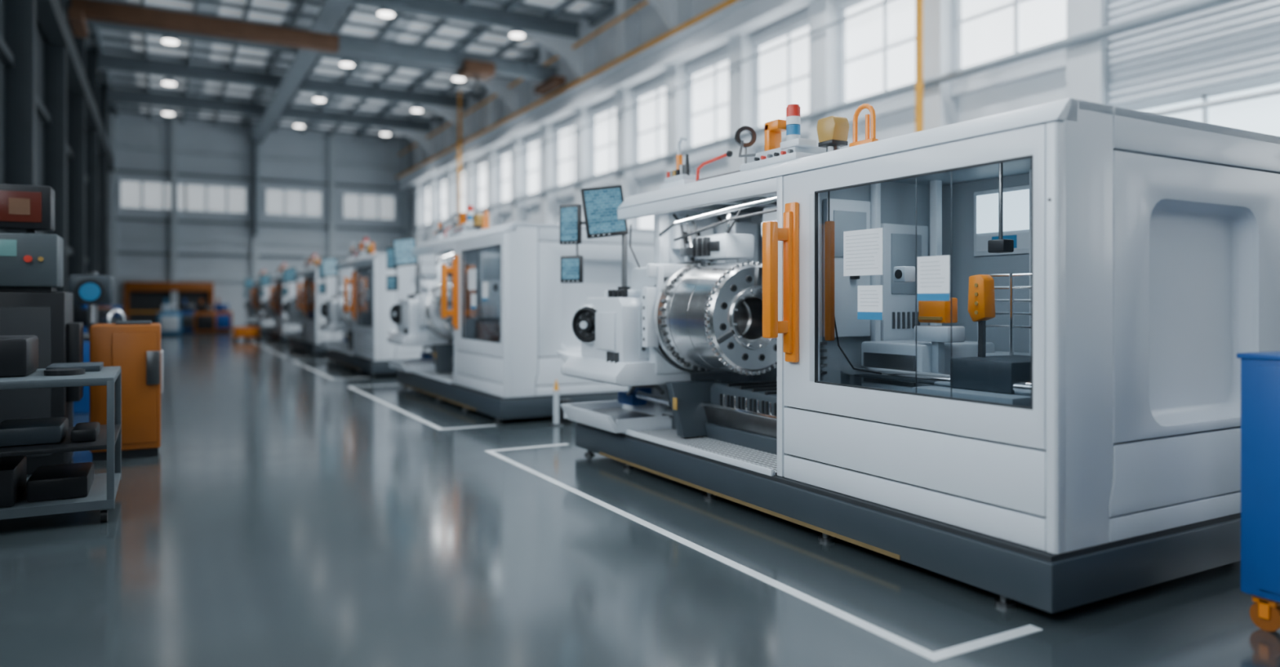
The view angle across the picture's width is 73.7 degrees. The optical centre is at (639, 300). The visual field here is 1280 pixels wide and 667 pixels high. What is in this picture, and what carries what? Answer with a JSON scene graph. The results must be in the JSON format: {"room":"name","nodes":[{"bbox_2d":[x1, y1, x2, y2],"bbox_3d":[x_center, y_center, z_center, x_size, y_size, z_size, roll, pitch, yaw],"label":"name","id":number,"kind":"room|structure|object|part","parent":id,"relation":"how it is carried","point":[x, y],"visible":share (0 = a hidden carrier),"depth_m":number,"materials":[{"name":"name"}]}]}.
{"room":"metal workshop","nodes":[
{"label":"metal workshop","id":0,"kind":"room"},
{"bbox_2d":[0,0,43,232],"bbox_3d":[-11.626,-4.000,15.268,0.200,11.000,62.000,0,0,-29],"label":"wall","id":1,"kind":"structure","parent":0,"point":[39,33],"depth_m":20.18,"materials":[{"name":"black metal"}]},
{"bbox_2d":[0,0,114,322],"bbox_3d":[-11.321,-4.000,15.439,0.500,11.000,62.000,0,0,-29],"label":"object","id":2,"kind":"structure","parent":1,"relation":"attached to","point":[78,157],"depth_m":21.44,"materials":[{"name":"paint"}]},
{"bbox_2d":[68,0,565,95],"bbox_3d":[-8.933,-7.375,25.823,13.800,1.150,1.800,0,0,-29],"label":"crane","id":3,"kind":"object","parent":1,"relation":"attached to","point":[476,68],"visible":1,"depth_m":25.14,"materials":[{"name":"grey orange-brown painted steel"}]},
{"bbox_2d":[106,111,412,327],"bbox_3d":[-20.034,-4.000,46.197,15.700,11.000,0.200,0,0,-29],"label":"wall","id":4,"kind":"structure","parent":0,"point":[131,130],"depth_m":45.34,"materials":[{"name":"grey metal"}]},
{"bbox_2d":[118,180,186,209],"bbox_3d":[-24.764,-5.350,43.387,3.000,1.300,0.090,0,0,-29],"label":"window","id":5,"kind":"structure","parent":4,"relation":"in","point":[131,193],"depth_m":43.27,"materials":[{"name":"glass"}]},
{"bbox_2d":[124,281,213,323],"bbox_3d":[-24.043,0.275,43.635,4.000,2.450,0.340,0,0,-29],"label":"door","id":6,"kind":"structure","parent":4,"relation":"in","point":[143,300],"depth_m":43.36,"materials":[{"name":"orange paint"}]},
{"bbox_2d":[186,184,248,213],"bbox_3d":[-22.232,-5.350,44.802,3.000,1.300,0.090,0,0,-29],"label":"window","id":7,"kind":"structure","parent":4,"relation":"in","point":[198,197],"depth_m":44.79,"materials":[{"name":"glass"}]},
{"bbox_2d":[106,108,413,321],"bbox_3d":[-19.829,-4.000,45.831,15.300,11.000,0.640,0,0,-29],"label":"trim","id":8,"kind":"structure","parent":4,"relation":"attached to","point":[174,150],"depth_m":44.81,"materials":[{"name":"metal"}]},
{"bbox_2d":[264,189,323,216],"bbox_3d":[-18.915,-5.350,46.656,3.000,1.300,0.090,0,0,-29],"label":"window","id":9,"kind":"structure","parent":4,"relation":"in","point":[276,202],"depth_m":46.63,"materials":[{"name":"glass"}]},
{"bbox_2d":[341,193,395,219],"bbox_3d":[-15.424,-5.350,48.607,3.000,1.300,0.090,0,0,-29],"label":"window","id":10,"kind":"structure","parent":4,"relation":"in","point":[353,206],"depth_m":48.57,"materials":[{"name":"glass"}]},
{"bbox_2d":[85,0,615,136],"bbox_3d":[-4.861,-9.575,19.049,15.700,0.250,62.000,0,0,-29],"label":"ceiling","id":11,"kind":"structure","parent":0,"point":[580,6],"depth_m":32.07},
{"bbox_2d":[161,102,174,115],"label":"lamps","id":12,"kind":"object","parent":11,"relation":"hanging from","point":[168,111],"depth_m":37.50,"materials":[{"name":"grey metal"}]},
{"bbox_2d":[161,70,177,85],"label":"lamps","id":13,"kind":"object","parent":11,"relation":"hanging from","point":[169,81],"depth_m":32.28,"materials":[{"name":"grey metal"}]},
{"bbox_2d":[160,31,179,44],"label":"lamps","id":14,"kind":"object","parent":11,"relation":"hanging from","point":[170,38],"depth_m":27.03,"materials":[{"name":"grey metal"}]},
{"bbox_2d":[293,115,304,127],"label":"lamps","id":15,"kind":"object","parent":11,"relation":"hanging from","point":[297,124],"depth_m":40.14,"materials":[{"name":"grey metal"}]},
{"bbox_2d":[312,88,325,102],"label":"lamps","id":16,"kind":"object","parent":11,"relation":"hanging from","point":[320,98],"depth_m":34.90,"materials":[{"name":"grey metal"}]},
{"bbox_2d":[338,54,354,66],"label":"lamps","id":17,"kind":"object","parent":11,"relation":"hanging from","point":[345,62],"depth_m":29.65,"materials":[{"name":"grey metal"}]},
{"bbox_2d":[380,129,391,135],"label":"lamps","id":18,"kind":"object","parent":11,"relation":"hanging from","point":[384,132],"depth_m":42.08,"materials":[{"name":"grey metal"}]},
{"bbox_2d":[410,98,422,112],"label":"lamps","id":19,"kind":"object","parent":11,"relation":"hanging from","point":[416,108],"depth_m":36.85,"materials":[{"name":"grey metal"}]},
{"bbox_2d":[451,72,466,81],"label":"lamps","id":20,"kind":"object","parent":11,"relation":"hanging from","point":[455,77],"depth_m":31.62,"materials":[{"name":"grey metal"}]},
{"bbox_2d":[508,19,525,38],"label":"lamps","id":21,"kind":"object","parent":11,"relation":"hanging from","point":[516,33],"depth_m":26.37,"materials":[{"name":"grey metal"}]},
{"bbox_2d":[0,330,1279,666],"bbox_3d":[-4.861,1.548,19.049,15.700,0.103,62.000,0,0,-29],"label":"floor","id":22,"kind":"structure","parent":0,"point":[285,514],"depth_m":4.74,"materials":[{"name":"grey concrete"}]},
{"bbox_2d":[0,183,83,474],"bbox_3d":[-5.614,0.250,7.585,1.100,2.500,0.880,0,0,-29],"label":"machine","id":23,"kind":"object","parent":22,"relation":"on","point":[32,263],"visible":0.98,"depth_m":7.38,"materials":[{"name":"black plastic"}]},
{"bbox_2d":[0,334,121,522],"bbox_3d":[-4.291,0.775,5.997,1.064,1.450,1.127,0,0,-29],"label":"cart","id":24,"kind":"object","parent":22,"relation":"on","point":[52,489],"visible":1,"depth_m":5.76,"materials":[{"name":"grey paint"}]},
{"bbox_2d":[75,304,113,333],"bbox_3d":[-10.463,0.700,16.365,0.900,1.600,0.820,0,0,-29],"label":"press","id":25,"kind":"object","parent":22,"relation":"on","point":[81,314],"visible":0.2,"depth_m":16.15,"materials":[{"name":"metal"}]},
{"bbox_2d":[74,306,117,324],"bbox_3d":[-13.652,0.700,21.456,0.900,1.600,0.820,0,0,-29],"label":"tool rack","id":26,"kind":"object","parent":22,"relation":"on","point":[114,321],"visible":0.09,"depth_m":21.37,"materials":[{"name":"metal"}]},
{"bbox_2d":[68,271,124,413],"bbox_3d":[-7.516,0.550,11.706,0.900,1.900,0.830,0,0,-29],"label":"press","id":27,"kind":"object","parent":22,"relation":"on","point":[92,289],"visible":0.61,"depth_m":11.37,"materials":[{"name":"blue metal"}]},
{"bbox_2d":[98,304,127,320],"bbox_3d":[-16.580,0.700,26.694,0.900,1.600,0.820,0,0,-29],"label":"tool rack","id":28,"kind":"object","parent":22,"relation":"on","point":[117,316],"visible":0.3,"depth_m":26.58,"materials":[{"name":"metal"}]},
{"bbox_2d":[89,320,163,461],"bbox_3d":[-5.019,0.850,8.365,0.600,1.300,0.700,0,0,-29],"label":"cabinet","id":29,"kind":"object","parent":22,"relation":"on","point":[134,346],"visible":0.78,"depth_m":8.12,"materials":[{"name":"metal"}]},
{"bbox_2d":[157,298,181,335],"bbox_3d":[-20.462,0.700,37.125,0.900,1.600,0.820,0,0,-29],"label":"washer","id":30,"kind":"object","parent":22,"relation":"on","point":[170,320],"visible":0.91,"depth_m":36.84,"materials":[{"name":"white plastic"}]},
{"bbox_2d":[177,298,197,332],"bbox_3d":[-21.715,0.700,41.007,0.900,1.600,0.820,0,0,-29],"label":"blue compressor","id":31,"kind":"object","parent":22,"relation":"on","point":[187,311],"visible":0.63,"depth_m":40.69,"materials":[{"name":"metal"}]},
{"bbox_2d":[193,298,216,334],"bbox_3d":[-19.728,0.700,38.681,0.900,1.600,0.820,0,0,-29],"label":"grinder","id":32,"kind":"object","parent":22,"relation":"on","point":[204,320],"visible":1,"depth_m":38.38,"materials":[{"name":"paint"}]},
{"bbox_2d":[212,298,232,332],"bbox_3d":[-20.005,0.700,40.817,0.900,1.600,0.820,0,0,-29],"label":"station","id":33,"kind":"object","parent":22,"relation":"on","point":[224,317],"visible":0.77,"depth_m":40.55,"materials":[{"name":"blue paint"}]},
{"bbox_2d":[232,326,260,341],"bbox_3d":[-14.845,1.235,32.199,0.900,0.530,0.700,0,0,-29],"label":"box","id":34,"kind":"object","parent":22,"relation":"on","point":[246,332],"visible":1,"depth_m":31.90,"materials":[{"name":"plastic"}]},
{"bbox_2d":[244,269,275,336],"bbox_3d":[-16.306,0.043,38.605,2.600,2.914,5.348,0,0,-29],"label":"cnc lathe","id":35,"kind":"object","parent":22,"relation":"on","point":[253,305],"visible":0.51,"depth_m":37.38,"materials":[{"name":"white metal"}]},
{"bbox_2d":[244,278,254,288],"bbox_3d":[-18.132,-0.808,39.633,0.380,0.460,0.093,-7,-5,-11],"label":"monitor","id":36,"kind":"object","parent":35,"relation":"on","point":[248,282],"depth_m":39.59,"materials":[{"name":"blue plastic"}]},
{"bbox_3d":[-16.805,-0.120,37.288,0.234,1.040,0.416,0,0,-43],"label":"door handle","id":37,"kind":"part","parent":35,"relation":"part of","materials":[{"name":"orange metal"}]},
{"bbox_3d":[-16.310,-0.087,36.593,0.006,1.201,1.546,0,0,-29],"label":"door glass","id":38,"kind":"part","parent":35,"relation":"part of","materials":[{"name":"grey glass"}]},
{"bbox_2d":[259,263,304,343],"bbox_3d":[-12.744,0.043,32.232,2.600,2.914,5.348,0,0,-29],"label":"cnc lathe","id":39,"kind":"object","parent":22,"relation":"on","point":[273,308],"visible":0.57,"depth_m":30.93,"materials":[{"name":"white metal"}]},
{"bbox_2d":[260,273,271,286],"bbox_3d":[-14.570,-0.808,33.260,0.380,0.460,0.093,-7,-5,-11],"label":"monitor","id":40,"kind":"object","parent":39,"relation":"on","point":[264,278],"depth_m":33.21,"materials":[{"name":"blue glass"}]},
{"bbox_3d":[-13.244,-0.120,30.916,0.234,1.040,0.416,0,0,-43],"label":"door handle","id":41,"kind":"part","parent":39,"relation":"part of","materials":[{"name":"orange metal"}]},
{"bbox_3d":[-12.749,-0.087,30.221,0.006,1.201,1.546,0,0,-29],"label":"door glass","id":42,"kind":"part","parent":39,"relation":"part of","materials":[{"name":"grey glass"}]},
{"bbox_2d":[282,253,351,355],"bbox_3d":[-9.183,0.043,25.860,2.600,2.914,5.348,0,0,-29],"label":"cnc lathe","id":43,"kind":"object","parent":22,"relation":"on","point":[304,308],"visible":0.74,"depth_m":24.56,"materials":[{"name":"white metal"}]},
{"bbox_2d":[282,271,288,284],"bbox_3d":[-11.338,-0.730,27.299,0.240,0.380,0.093,0,0,33],"label":"monitor","id":44,"kind":"object","parent":43,"relation":"on","point":[283,281],"depth_m":27.28,"materials":[{"name":"blue glass"}]},
{"bbox_2d":[283,266,297,283],"bbox_3d":[-11.009,-0.808,26.888,0.380,0.460,0.093,-7,-5,-11],"label":"monitor","id":45,"kind":"object","parent":43,"relation":"on","point":[289,273],"depth_m":26.84,"materials":[{"name":"blue glass"}]},
{"bbox_3d":[-11.024,-0.460,27.044,0.736,0.740,0.172,0,0,33],"label":"monitor arm","id":46,"kind":"part","parent":43,"relation":"part of","materials":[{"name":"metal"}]},
{"bbox_3d":[-9.683,-0.120,24.544,0.234,1.040,0.416,0,0,-43],"label":"door handle","id":47,"kind":"part","parent":43,"relation":"part of","materials":[{"name":"orange metal"}]},
{"bbox_2d":[313,258,319,266],"bbox_3d":[-9.397,-1.085,24.808,0.140,0.270,0.184,0,0,-29],"label":"lamp","id":48,"kind":"object","parent":43,"relation":"on","point":[315,261],"depth_m":24.73,"materials":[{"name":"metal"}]},
{"bbox_2d":[318,237,435,376],"bbox_3d":[-5.622,0.043,19.488,2.600,2.914,5.348,0,0,-29],"label":"cnc lathe","id":49,"kind":"object","parent":22,"relation":"on","point":[362,310],"visible":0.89,"depth_m":17.76,"materials":[{"name":"white metal"}]},
{"bbox_2d":[318,263,325,279],"bbox_3d":[-7.777,-0.730,20.926,0.240,0.380,0.093,0,0,33],"label":"monitor","id":50,"kind":"object","parent":49,"relation":"on","point":[320,273],"depth_m":20.91,"materials":[{"name":"blue glass"}]},
{"bbox_2d":[320,257,339,277],"bbox_3d":[-7.448,-0.808,20.516,0.380,0.460,0.093,-7,-5,-11],"label":"monitor","id":51,"kind":"object","parent":49,"relation":"on","point":[328,264],"depth_m":20.47,"materials":[{"name":"blue glass"}]},
{"bbox_3d":[-7.462,-0.460,20.672,0.736,0.740,0.172,0,0,33],"label":"monitor arm","id":52,"kind":"part","parent":49,"relation":"part of","materials":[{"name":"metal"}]},
{"bbox_3d":[-6.121,-0.120,18.171,0.234,1.040,0.416,0,0,-43],"label":"door handle","id":53,"kind":"part","parent":49,"relation":"part of","materials":[{"name":"orange metal"}]},
{"bbox_2d":[365,244,371,254],"bbox_3d":[-5.836,-1.085,18.436,0.140,0.270,0.184,0,0,-29],"label":"lamp","id":54,"kind":"object","parent":49,"relation":"on","point":[368,246],"depth_m":18.36,"materials":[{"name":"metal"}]},
{"bbox_2d":[386,205,653,422],"bbox_3d":[-2.060,0.043,13.115,2.600,2.914,5.348,0,0,-29],"label":"cnc lathe","id":55,"kind":"object","parent":22,"relation":"on","point":[495,318],"visible":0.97,"depth_m":11.05,"materials":[{"name":"white metal"}]},
{"bbox_2d":[386,246,397,269],"bbox_3d":[-4.215,-0.730,14.554,0.240,0.380,0.093,0,0,33],"label":"monitor","id":56,"kind":"object","parent":55,"relation":"on","point":[390,264],"depth_m":14.52,"materials":[{"name":"blue glass"}]},
{"bbox_2d":[391,236,418,266],"bbox_3d":[-3.886,-0.808,14.143,0.380,0.460,0.093,-7,-5,-11],"label":"monitor","id":57,"kind":"object","parent":55,"relation":"on","point":[403,248],"depth_m":14.10,"materials":[{"name":"blue glass"}]},
{"bbox_3d":[-3.901,-0.460,14.300,0.736,0.740,0.172,0,0,33],"label":"monitor arm","id":58,"kind":"part","parent":55,"relation":"part of","materials":[{"name":"metal"}]},
{"bbox_3d":[-2.560,-0.120,11.799,0.234,1.040,0.416,0,0,-43],"label":"door handle","id":59,"kind":"part","parent":55,"relation":"part of","materials":[{"name":"orange metal"}]},
{"bbox_2d":[472,213,485,231],"bbox_3d":[-2.275,-1.085,12.064,0.140,0.270,0.184,0,0,-29],"label":"lamp","id":60,"kind":"object","parent":55,"relation":"on","point":[477,218],"depth_m":11.99,"materials":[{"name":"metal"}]},
{"bbox_2d":[549,379,572,426],"bbox_3d":[-0.960,1.225,10.347,0.280,0.550,0.160,0,0,-29],"label":"marker post","id":61,"kind":"object","parent":22,"relation":"on","point":[558,412],"visible":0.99,"depth_m":10.30,"materials":[{"name":"metal"}]},
{"bbox_2d":[556,97,1279,613],"bbox_3d":[1.501,0.043,6.743,2.600,2.914,5.348,0,0,-29],"label":"cnc lathe","id":62,"kind":"object","parent":22,"relation":"on","point":[996,353],"visible":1,"depth_m":4.85,"materials":[{"name":"metal"}]},
{"bbox_2d":[560,204,582,244],"bbox_3d":[-0.654,-0.730,8.182,0.240,0.380,0.093,0,0,33],"label":"monitor","id":63,"kind":"object","parent":62,"relation":"on","point":[571,215],"depth_m":8.13,"materials":[{"name":"blue glass"}]},
{"bbox_2d":[580,184,628,239],"bbox_3d":[-0.325,-0.808,7.771,0.380,0.460,0.093,-7,-5,-11],"label":"monitor","id":64,"kind":"object","parent":62,"relation":"on","point":[601,205],"depth_m":7.72,"materials":[{"name":"blue glass"}]},
{"bbox_3d":[-0.340,-0.460,7.927,0.736,0.740,0.172,0,0,33],"label":"monitor arm","id":65,"kind":"part","parent":62,"relation":"part of","materials":[{"name":"metal"}]},
{"bbox_3d":[1.002,-0.120,5.427,0.234,1.040,0.416,0,0,-43],"label":"door handle","id":66,"kind":"part","parent":62,"relation":"part of","materials":[{"name":"orange metal"}]},
{"bbox_2d":[817,115,848,152],"bbox_3d":[1.287,-1.085,5.691,0.140,0.270,0.184,0,0,-29],"label":"lamp","id":67,"kind":"object","parent":62,"relation":"on","point":[833,131],"depth_m":5.63,"materials":[{"name":"plastic"}]},
{"bbox_3d":[2.359,0.225,5.208,0.026,0.790,0.716,0,0,-29],"label":"guard rail","id":68,"kind":"part","parent":62,"relation":"part of","materials":[{"name":"metal"}]},
{"bbox_2d":[1236,351,1279,631],"bbox_3d":[3.296,0.870,3.721,0.775,1.260,0.900,0,0,-29],"label":"cabinet","id":69,"kind":"object","parent":22,"relation":"on","point":[1260,371],"visible":1,"depth_m":3.84,"materials":[{"name":"metal"}]},
{"bbox_2d":[412,0,1066,241],"bbox_3d":[1.904,-4.000,22.830,0.200,11.000,62.000,0,0,-29],"label":"wall","id":70,"kind":"structure","parent":0,"point":[1050,87],"depth_m":22.44,"materials":[{"name":"grey paint"}]},
{"bbox_2d":[85,0,672,158],"bbox_3d":[-4.861,-8.420,19.049,15.300,2.040,62.000,0,0,-29],"label":"ceiling beams","id":71,"kind":"structure","parent":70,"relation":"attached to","point":[558,36],"depth_m":33.19,"materials":[{"name":"grey metal"}]},
{"bbox_2d":[376,0,395,17],"label":"lamps","id":72,"kind":"object","parent":71,"relation":"hanging from","point":[386,11],"depth_m":24.43,"materials":[{"name":"grey metal"}]},
{"bbox_2d":[425,186,429,227],"bbox_3d":[-11.168,-3.600,45.882,0.110,5.280,2.420,0,0,-29],"label":"window","id":73,"kind":"structure","parent":70,"relation":"in","point":[427,188],"depth_m":46.76,"materials":[{"name":"white glass"}]},
{"bbox_2d":[440,178,446,223],"bbox_3d":[-9.705,-3.600,43.263,0.110,5.280,2.420,0,0,-29],"label":"window","id":74,"kind":"structure","parent":70,"relation":"in","point":[443,188],"depth_m":44.04,"materials":[{"name":"white glass"}]},
{"bbox_2d":[461,170,465,212],"bbox_3d":[-8.241,-3.600,40.645,0.110,5.280,2.420,0,0,-29],"label":"window","id":75,"kind":"structure","parent":70,"relation":"in","point":[463,173],"depth_m":41.16,"materials":[{"name":"white glass"}]},
{"bbox_2d":[478,160,486,213],"bbox_3d":[-6.777,-3.600,38.026,0.110,5.280,2.420,0,0,-29],"label":"window","id":76,"kind":"structure","parent":70,"relation":"in","point":[482,174],"depth_m":38.64,"materials":[{"name":"white glass"}]},
{"bbox_2d":[500,150,511,206],"bbox_3d":[-5.314,-3.600,35.407,0.110,5.280,2.420,0,0,-29],"label":"window","id":77,"kind":"structure","parent":70,"relation":"in","point":[505,166],"depth_m":35.98,"materials":[{"name":"white glass"}]},
{"bbox_2d":[526,137,540,199],"bbox_3d":[-3.850,-3.600,32.788,0.110,5.280,2.420,0,0,-29],"label":"window","id":78,"kind":"structure","parent":70,"relation":"in","point":[533,156],"depth_m":33.36,"materials":[{"name":"white glass"}]},
{"bbox_2d":[557,123,574,224],"bbox_3d":[-2.387,-3.600,30.169,0.110,5.280,2.420,0,0,-29],"label":"window","id":79,"kind":"structure","parent":70,"relation":"in","point":[566,144],"depth_m":30.66,"materials":[{"name":"white glass"}]},
{"bbox_2d":[593,105,615,181],"bbox_3d":[-0.923,-3.600,27.551,0.110,5.280,2.420,0,0,-29],"label":"window","id":80,"kind":"structure","parent":70,"relation":"in","point":[604,131],"depth_m":27.99,"materials":[{"name":"white glass"}]},
{"bbox_2d":[636,83,666,229],"bbox_3d":[0.540,-3.600,24.932,0.110,5.280,2.420,0,0,-29],"label":"window","id":81,"kind":"structure","parent":70,"relation":"in","point":[651,114],"depth_m":25.32,"materials":[{"name":"white glass"}]},
{"bbox_2d":[689,56,728,154],"bbox_3d":[2.004,-3.600,22.313,0.110,5.280,2.420,0,0,-29],"label":"window","id":82,"kind":"structure","parent":70,"relation":"in","point":[711,91],"depth_m":22.60,"materials":[{"name":"white glass"}]},
{"bbox_2d":[756,22,808,135],"bbox_3d":[3.467,-3.600,19.694,0.110,5.280,2.420,0,0,-29],"label":"window","id":83,"kind":"structure","parent":70,"relation":"in","point":[788,62],"depth_m":19.98,"materials":[{"name":"white glass"}]},
{"bbox_2d":[395,0,1279,253],"bbox_3d":[1.332,-4.000,22.511,1.110,11.000,62.000,0,0,-29],"label":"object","id":84,"kind":"structure","parent":70,"relation":"attached to","point":[936,86],"depth_m":21.96,"materials":[{"name":"metal"}]},
{"bbox_2d":[842,0,915,111],"bbox_3d":[4.931,-3.600,17.076,0.110,5.280,2.420,0,0,-29],"label":"window","id":85,"kind":"structure","parent":70,"relation":"in","point":[893,22],"depth_m":17.31,"materials":[{"name":"white glass"}]},
{"bbox_2d":[957,0,1066,79],"bbox_3d":[6.395,-3.600,14.457,0.110,5.280,2.420,0,0,-29],"label":"window","id":86,"kind":"structure","parent":70,"relation":"in","point":[1030,24],"depth_m":14.67,"materials":[{"name":"white glass"}]},
{"bbox_2d":[1106,0,1279,105],"bbox_3d":[7.686,-4.749,11.799,0.070,3.598,2.500,0,0,-29],"label":"roller shutter","id":87,"kind":"object","parent":70,"relation":"attached to","point":[1240,39],"visible":0.85,"depth_m":11.87,"materials":[{"name":"white metal"}]},
{"bbox_2d":[1127,77,1279,136],"bbox_3d":[7.858,-1.925,11.838,0.110,1.930,2.420,0,0,-29],"label":"window","id":88,"kind":"structure","parent":70,"relation":"in","point":[1261,115],"depth_m":11.49,"materials":[{"name":"white glass"}]}
]}

